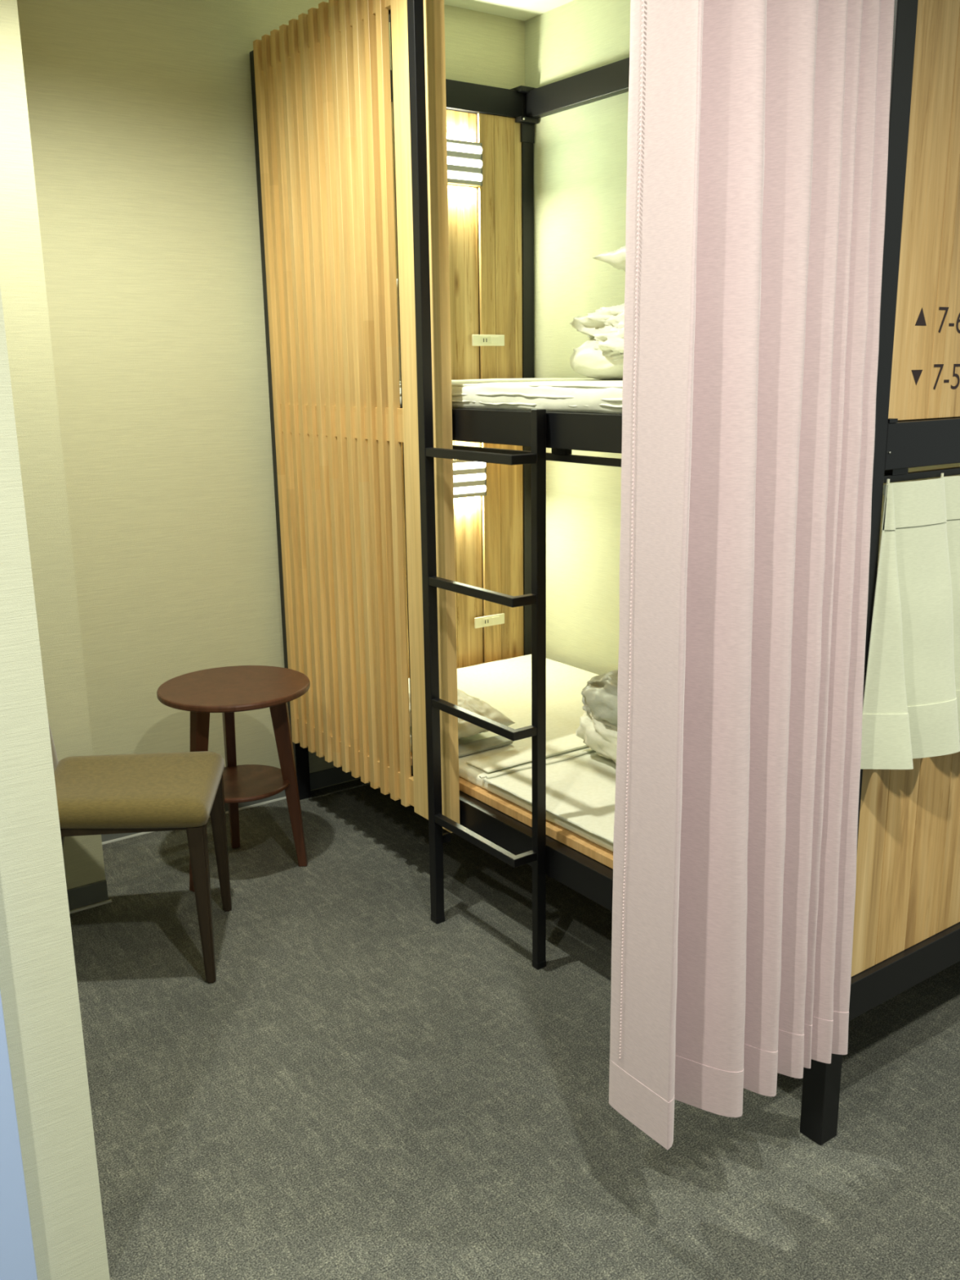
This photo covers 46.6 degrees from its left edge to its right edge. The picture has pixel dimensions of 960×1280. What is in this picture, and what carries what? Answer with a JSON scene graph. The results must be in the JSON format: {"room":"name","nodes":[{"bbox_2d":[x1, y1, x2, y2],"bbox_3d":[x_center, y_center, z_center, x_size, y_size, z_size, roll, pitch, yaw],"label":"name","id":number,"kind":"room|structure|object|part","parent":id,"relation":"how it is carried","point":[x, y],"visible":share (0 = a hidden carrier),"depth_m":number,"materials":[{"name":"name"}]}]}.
{"room":"dormitory","nodes":[
{"label":"dormitory","id":0,"kind":"room"},
{"bbox_2d":[0,0,107,911],"bbox_3d":[-2.239,-0.367,2.204,2.637,2.570,0.403,-10,17,-34],"label":"wall","id":1,"kind":"structure","parent":0,"point":[22,276],"depth_m":2.76,"materials":[{"name":"beige paint"}]},
{"bbox_2d":[66,879,111,914],"bbox_3d":[-1.693,0.814,2.616,1.650,0.065,0.014,-10,17,-34],"label":"baseboard","id":2,"kind":"structure","parent":1,"relation":"attached to","point":[97,891],"depth_m":3.04,"materials":[{"name":"grey plastic"}]},
{"bbox_2d":[0,286,110,1279],"bbox_3d":[-1.560,-0.066,0.929,2.218,2.570,0.153,-10,17,-34],"label":"wall","id":3,"kind":"structure","parent":0,"point":[39,991],"depth_m":1.62,"materials":[{"name":"paint"}]},
{"bbox_2d":[0,990,37,1279],"bbox_3d":[-1.083,0.121,1.198,0.970,2.050,0.033,-10,17,-34],"label":"door","id":4,"kind":"structure","parent":3,"relation":"in","point":[17,1259],"depth_m":1.63,"materials":[{"name":"blue paint"}]},
{"bbox_2d":[17,0,524,791],"bbox_3d":[-1.615,-0.557,2.947,4.544,2.570,0.119,-10,17,-34],"label":"wall","id":5,"kind":"structure","parent":0,"point":[140,112],"depth_m":3.30,"materials":[{"name":"beige paint"}]},
{"bbox_2d":[101,766,360,844],"bbox_3d":[-0.536,0.485,3.898,1.786,0.065,0.013,-10,17,-34],"label":"baseboard","id":6,"kind":"structure","parent":5,"relation":"attached to","point":[334,775],"depth_m":3.86,"materials":[{"name":"grey plastic"}]},
{"bbox_2d":[444,0,573,21],"bbox_3d":[0.730,-1.464,0.956,6.390,0.071,5.751,-10,17,-34],"label":"ceiling","id":7,"kind":"structure","parent":0,"point":[522,10],"depth_m":3.65,"materials":[{"name":"white paint"}]},
{"bbox_2d":[608,0,894,1150],"bbox_3d":[0.089,-0.321,1.428,1.392,2.355,0.154,-10,17,-34],"label":"curtain","id":8,"kind":"object","parent":7,"relation":"hanging from","point":[757,138],"visible":1,"depth_m":1.65,"materials":[{"name":"pink fabric"}]},
{"bbox_2d":[69,765,959,1279],"bbox_3d":[0.766,1.102,1.581,6.390,0.071,5.751,-10,17,-34],"label":"floor","id":9,"kind":"structure","parent":0,"point":[363,1086],"depth_m":2.21,"materials":[{"name":"carpet"}]},
{"bbox_2d":[48,720,231,982],"bbox_3d":[-0.934,0.412,2.727,0.578,0.774,0.399,-2,14,-7],"label":"chair","id":10,"kind":"object","parent":9,"relation":"on","point":[137,793],"visible":0.47,"depth_m":2.63,"materials":[{"name":"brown fabric"}]},
{"bbox_3d":[-1.093,0.214,2.663,0.068,0.355,0.330,-2,14,-6],"label":"backrest","id":11,"kind":"part","parent":10,"relation":"part of","materials":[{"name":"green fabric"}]},
{"bbox_3d":[-1.102,0.563,2.897,0.115,0.405,0.043,-2,14,-5],"label":"leg","id":12,"kind":"part","parent":10,"relation":"part of","materials":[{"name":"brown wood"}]},
{"bbox_3d":[-0.854,0.396,2.736,0.371,0.017,0.354,-2,14,-6],"label":"seat frame","id":13,"kind":"part","parent":10,"relation":"part of","materials":[{"name":"brown wood"}]},
{"bbox_3d":[-0.859,0.364,2.727,0.422,0.073,0.399,-2,14,-6],"label":"seat","id":14,"kind":"part","parent":10,"relation":"part of","materials":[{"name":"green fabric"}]},
{"bbox_3d":[-0.656,0.620,2.635,0.042,0.405,0.044,-2,14,-6],"label":"leg","id":15,"kind":"part","parent":10,"relation":"part of","materials":[{"name":"brown wood"}]},
{"bbox_3d":[-0.695,0.540,2.967,0.042,0.405,0.044,-2,14,-6],"label":"leg","id":16,"kind":"part","parent":10,"relation":"part of","materials":[{"name":"brown wood"}]},
{"bbox_2d":[156,665,310,892],"bbox_3d":[-0.684,0.401,3.186,0.419,0.571,0.419,-10,17,-34],"label":"side table","id":17,"kind":"object","parent":9,"relation":"on","point":[227,691],"visible":0.84,"depth_m":3.15,"materials":[{"name":"brown wood"}]},
{"bbox_3d":[-0.776,0.435,3.092,0.094,0.551,0.049,-10,17,-34],"label":"leg","id":18,"kind":"part","parent":17,"relation":"part of","materials":[{"name":"brown wood"}]},
{"bbox_3d":[-0.743,0.378,3.325,0.031,0.551,0.108,-6,15,-21],"label":"leg","id":19,"kind":"part","parent":17,"relation":"part of","materials":[{"name":"brown wood"}]},
{"bbox_2d":[222,764,289,803],"bbox_3d":[-0.686,0.410,3.197,0.281,0.014,0.281,-10,17,-34],"label":"shelf","id":20,"kind":"object","parent":17,"relation":"attached to","point":[242,783],"depth_m":3.18,"materials":[{"name":"brown wood"}]},
{"bbox_3d":[-0.551,0.404,3.208,0.099,0.551,0.050,-10,17,-34],"label":"leg","id":21,"kind":"part","parent":17,"relation":"part of","materials":[{"name":"brown wood"}]},
{"bbox_2d":[249,0,959,1145],"bbox_3d":[0.396,-0.473,2.967,1.025,2.344,2.212,-10,17,-34],"label":"bunk bed","id":22,"kind":"object","parent":9,"relation":"on","point":[906,931],"visible":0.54,"depth_m":2.18,"materials":[{"name":"black"}]},
{"bbox_3d":[-0.629,-0.595,3.548,0.049,2.333,0.049,-10,17,-34],"label":"post","id":23,"kind":"part","parent":22,"relation":"part of","materials":[{"name":"black metal"}]},
{"bbox_2d":[253,0,459,832],"bbox_3d":[-0.353,-0.600,3.059,0.029,2.096,0.944,-10,17,-34],"label":"slatted screen","id":24,"kind":"object","parent":22,"relation":"attached to","point":[322,78],"visible":1,"depth_m":3.00,"materials":[{"name":"brown wood"}]},
{"bbox_3d":[-0.414,-1.595,2.896,0.017,0.078,0.763,-10,17,-34],"label":"cross rail","id":25,"kind":"part","parent":24,"relation":"part of","materials":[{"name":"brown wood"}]},
{"bbox_3d":[-0.401,-0.615,3.135,0.017,0.085,0.763,-10,17,-34],"label":"cross rail","id":26,"kind":"part","parent":24,"relation":"part of","materials":[{"name":"brown wood"}]},
{"bbox_3d":[-0.387,0.357,3.372,0.017,0.078,0.763,-10,17,-34],"label":"cross rail","id":27,"kind":"part","parent":24,"relation":"part of","materials":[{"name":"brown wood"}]},
{"bbox_3d":[-0.188,-0.564,2.887,0.011,2.092,0.038,-10,17,-34],"label":"post","id":28,"kind":"part","parent":22,"relation":"part of","materials":[{"name":"black"}]},
{"bbox_2d":[446,138,482,186],"bbox_3d":[-0.075,-1.581,3.692,0.185,0.134,0.040,-10,17,-34],"label":"wall lamp","id":29,"kind":"object","parent":22,"relation":"attached to","point":[464,158],"visible":0.61,"depth_m":3.69,"materials":[{"name":"grey plastic"}]},
{"bbox_2d":[446,142,482,154],"bbox_3d":[-0.067,-1.622,3.671,0.175,0.023,0.011,-10,17,-34],"label":"diffuser","id":30,"kind":"object","parent":29,"relation":"attached to","point":[452,148],"depth_m":3.68,"materials":[{"name":"white plastic"}]},
{"bbox_2d":[447,170,482,181],"bbox_3d":[-0.066,-1.539,3.691,0.175,0.023,0.011,-10,17,-34],"label":"diffuser","id":31,"kind":"object","parent":29,"relation":"attached to","point":[452,175],"depth_m":3.70,"materials":[{"name":"white plastic"}]},
{"bbox_2d":[447,156,482,168],"bbox_3d":[-0.067,-1.580,3.681,0.175,0.023,0.011,-10,17,-34],"label":"diffuser","id":32,"kind":"object","parent":29,"relation":"attached to","point":[452,162],"depth_m":3.69,"materials":[{"name":"white plastic"}]},
{"bbox_2d":[453,459,486,498],"bbox_3d":[-0.061,-0.572,3.938,0.185,0.134,0.040,-10,17,-34],"label":"wall lamp","id":33,"kind":"object","parent":22,"relation":"attached to","point":[469,477],"visible":0.54,"depth_m":3.94,"materials":[{"name":"grey plastic"}]},
{"bbox_2d":[453,461,485,470],"bbox_3d":[-0.053,-0.612,3.917,0.175,0.023,0.011,-10,17,-34],"label":"diffuser","id":34,"kind":"object","parent":33,"relation":"attached to","point":[457,465],"depth_m":3.92,"materials":[{"name":"white plastic"}]},
{"bbox_2d":[453,473,486,482],"bbox_3d":[-0.053,-0.570,3.927,0.175,0.023,0.011,-10,17,-34],"label":"diffuser","id":35,"kind":"object","parent":33,"relation":"attached to","point":[457,477],"depth_m":3.94,"materials":[{"name":"white plastic"}]},
{"bbox_2d":[453,484,486,494],"bbox_3d":[-0.052,-0.529,3.937,0.175,0.023,0.011,-10,17,-34],"label":"diffuser","id":36,"kind":"object","parent":33,"relation":"attached to","point":[458,489],"depth_m":3.95,"materials":[{"name":"white"}]},
{"bbox_2d":[407,0,546,969],"bbox_3d":[0.001,-0.375,2.560,0.102,2.357,0.368,-10,17,-34],"label":"ladder","id":37,"kind":"object","parent":22,"relation":"attached to","point":[427,452],"visible":1,"depth_m":2.59,"materials":[{"name":"black metal"}]},
{"bbox_3d":[-0.128,-0.402,2.673,0.026,2.355,0.028,-10,17,-34],"label":"rail","id":38,"kind":"part","parent":37,"relation":"part of","materials":[{"name":"black metal"}]},
{"bbox_3d":[0.135,0.148,2.562,0.026,1.330,0.021,-10,17,-34],"label":"rail","id":39,"kind":"part","parent":37,"relation":"part of","materials":[{"name":"black metal"}]},
{"bbox_3d":[-0.254,-1.282,3.693,0.927,0.904,0.008,-10,17,-34],"label":"headboard","id":40,"kind":"part","parent":22,"relation":"part of","materials":[{"name":"brown wood"}]},
{"bbox_3d":[-0.240,-0.310,3.929,0.927,0.907,0.008,-10,17,-34],"label":"headboard","id":41,"kind":"part","parent":22,"relation":"part of","materials":[{"name":"brown wood"}]},
{"bbox_2d":[471,334,504,346],"bbox_3d":[0.030,-1.047,3.895,0.136,0.038,0.010,-10,17,-34],"label":"wall outlet","id":42,"kind":"object","parent":22,"relation":"attached to","point":[477,340],"visible":1,"depth_m":3.89,"materials":[{"name":"beige plastic"}]},
{"bbox_2d":[480,336,488,344],"bbox_3d":[0.017,-1.044,3.882,0.034,0.026,0.001,-10,17,-34],"label":"socket","id":43,"kind":"object","parent":42,"relation":"attached to","point":[484,340],"depth_m":3.88,"materials":[{"name":"white plastic"}]},
{"bbox_2d":[490,337,498,343],"bbox_3d":[0.052,-1.050,3.906,0.034,0.024,0.002,-10,17,-34],"label":"switch","id":44,"kind":"object","parent":42,"relation":"attached to","point":[493,340],"depth_m":3.90,"materials":[{"name":"beige plastic"}]},
{"bbox_2d":[474,613,504,628],"bbox_3d":[0.036,-0.071,4.128,0.134,0.039,0.010,-10,17,-34],"label":"wall outlet","id":45,"kind":"object","parent":22,"relation":"attached to","point":[498,619],"visible":1,"depth_m":4.12,"materials":[{"name":"beige plastic"}]},
{"bbox_2d":[482,617,490,625],"bbox_3d":[0.024,-0.068,4.115,0.034,0.026,0.001,-10,17,-34],"label":"socket","id":46,"kind":"object","parent":45,"relation":"attached to","point":[486,621],"depth_m":4.11,"materials":[{"name":"white plastic"}]},
{"bbox_2d":[491,616,499,623],"bbox_3d":[0.058,-0.074,4.138,0.034,0.024,0.002,-10,17,-34],"label":"switch","id":47,"kind":"object","parent":45,"relation":"attached to","point":[495,620],"depth_m":4.14,"materials":[{"name":"beige plastic"}]},
{"bbox_2d":[408,653,613,852],"bbox_3d":[0.418,0.321,3.159,0.934,0.031,2.050,-10,17,-34],"label":"mattress","id":48,"kind":"object","parent":22,"relation":"on","point":[505,685],"visible":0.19,"depth_m":3.61,"materials":[{"name":"white fabric"}]},
{"bbox_2d":[408,688,515,738],"bbox_3d":[-0.109,0.214,3.307,0.255,0.098,0.426,-8,15,-26],"label":"pillow","id":49,"kind":"object","parent":48,"relation":"on","point":[465,729],"visible":0.24,"depth_m":3.20,"materials":[{"name":"white fabric"}]},
{"bbox_2d":[458,735,513,756],"bbox_3d":[-0.010,0.302,3.162,0.217,0.012,0.070,-10,17,-34],"label":"folded towel","id":50,"kind":"object","parent":48,"relation":"on","point":[496,741],"visible":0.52,"depth_m":3.16,"materials":[{"name":"white fabric"}]},
{"bbox_2d":[466,733,587,773],"bbox_3d":[0.344,0.278,3.249,0.871,0.008,0.109,-10,17,-34],"label":"sheet","id":51,"kind":"object","parent":48,"relation":"on","point":[559,745],"visible":0.43,"depth_m":3.09,"materials":[{"name":"white fabric"}]},
{"bbox_2d":[479,748,616,844],"bbox_3d":[0.676,0.386,2.771,0.931,0.016,1.054,-10,17,-34],"label":"blanket","id":52,"kind":"object","parent":48,"relation":"on","point":[580,785],"visible":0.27,"depth_m":2.84,"materials":[{"name":"white fabric"}]},
{"bbox_2d":[573,671,617,763],"bbox_3d":[0.470,0.213,2.976,0.318,0.230,0.482,-10,17,-34],"label":"duvet","id":53,"kind":"object","parent":52,"relation":"on","point":[597,726],"visible":0.14,"depth_m":2.96,"materials":[{"name":"white fabric"}]},
{"bbox_2d":[399,377,622,413],"bbox_3d":[0.391,-0.650,2.914,0.967,0.060,2.058,-10,17,-34],"label":"mattress","id":54,"kind":"object","parent":22,"relation":"on","point":[591,395],"visible":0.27,"depth_m":2.51,"materials":[{"name":"white fabric"}]},
{"bbox_2d":[396,278,400,381],"bbox_3d":[-0.302,-0.867,3.125,0.088,0.282,0.426,-10,17,-34],"label":"pillow","id":55,"kind":"object","parent":54,"relation":"on","point":[397,278],"visible":0.02,"depth_m":2.98,"materials":[{"name":"white fabric"}]},
{"bbox_2d":[568,302,624,379],"bbox_3d":[0.523,-0.806,2.938,0.477,0.231,0.650,-10,17,-34],"label":"duvet","id":56,"kind":"object","parent":54,"relation":"on","point":[601,357],"visible":0.2,"depth_m":2.94,"materials":[{"name":"white fabric"}]},
{"bbox_2d":[592,245,625,271],"bbox_3d":[0.523,-0.995,2.920,0.324,0.109,0.444,-4,14,-14],"label":"pillow","id":57,"kind":"object","parent":56,"relation":"on","point":[616,259],"visible":0.04,"depth_m":2.98,"materials":[{"name":"white fabric"}]},
{"bbox_3d":[0.165,-0.740,4.097,0.049,2.333,0.049,-10,17,-34],"label":"post","id":58,"kind":"part","parent":22,"relation":"part of","materials":[{"name":"black metal"}]},
{"bbox_2d":[453,444,621,466],"bbox_3d":[0.244,-0.383,2.339,0.020,0.029,1.235,-10,17,-34],"label":"rail","id":59,"kind":"object","parent":22,"relation":"attached to","point":[557,455],"visible":0.16,"depth_m":2.41,"materials":[{"name":"black metal"}]},
{"bbox_3d":[0.626,-0.196,1.839,0.049,2.333,0.049,-10,17,-34],"label":"post","id":60,"kind":"part","parent":22,"relation":"part of","materials":[{"name":"black"}]},
{"bbox_3d":[0.664,-0.356,1.807,0.021,0.006,0.016,-10,17,-34],"label":"corner plate","id":61,"kind":"part","parent":22,"relation":"part of","materials":[{"name":"black metal"}]},
{"bbox_2d":[860,472,959,769],"bbox_3d":[1.037,-0.080,2.104,0.938,0.497,0.068,-10,17,-34],"label":"curtain","id":62,"kind":"object","parent":22,"relation":"attached to","point":[911,704],"visible":0.99,"depth_m":1.91,"materials":[{"name":"beige fabric"}]},
{"bbox_2d":[883,466,959,483],"bbox_3d":[1.026,-0.337,2.092,0.914,0.022,0.017,-10,17,-34],"label":"rail","id":63,"kind":"object","parent":22,"relation":"attached to","point":[900,474],"visible":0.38,"depth_m":1.89,"materials":[{"name":"black metal"}]},
{"bbox_2d":[524,0,959,672],"bbox_3d":[0.861,-0.669,3.268,0.121,2.570,2.210,-10,17,-34],"label":"wall","id":64,"kind":"structure","parent":0,"point":[580,152],"depth_m":3.81,"materials":[{"name":"paint"}]}
]}

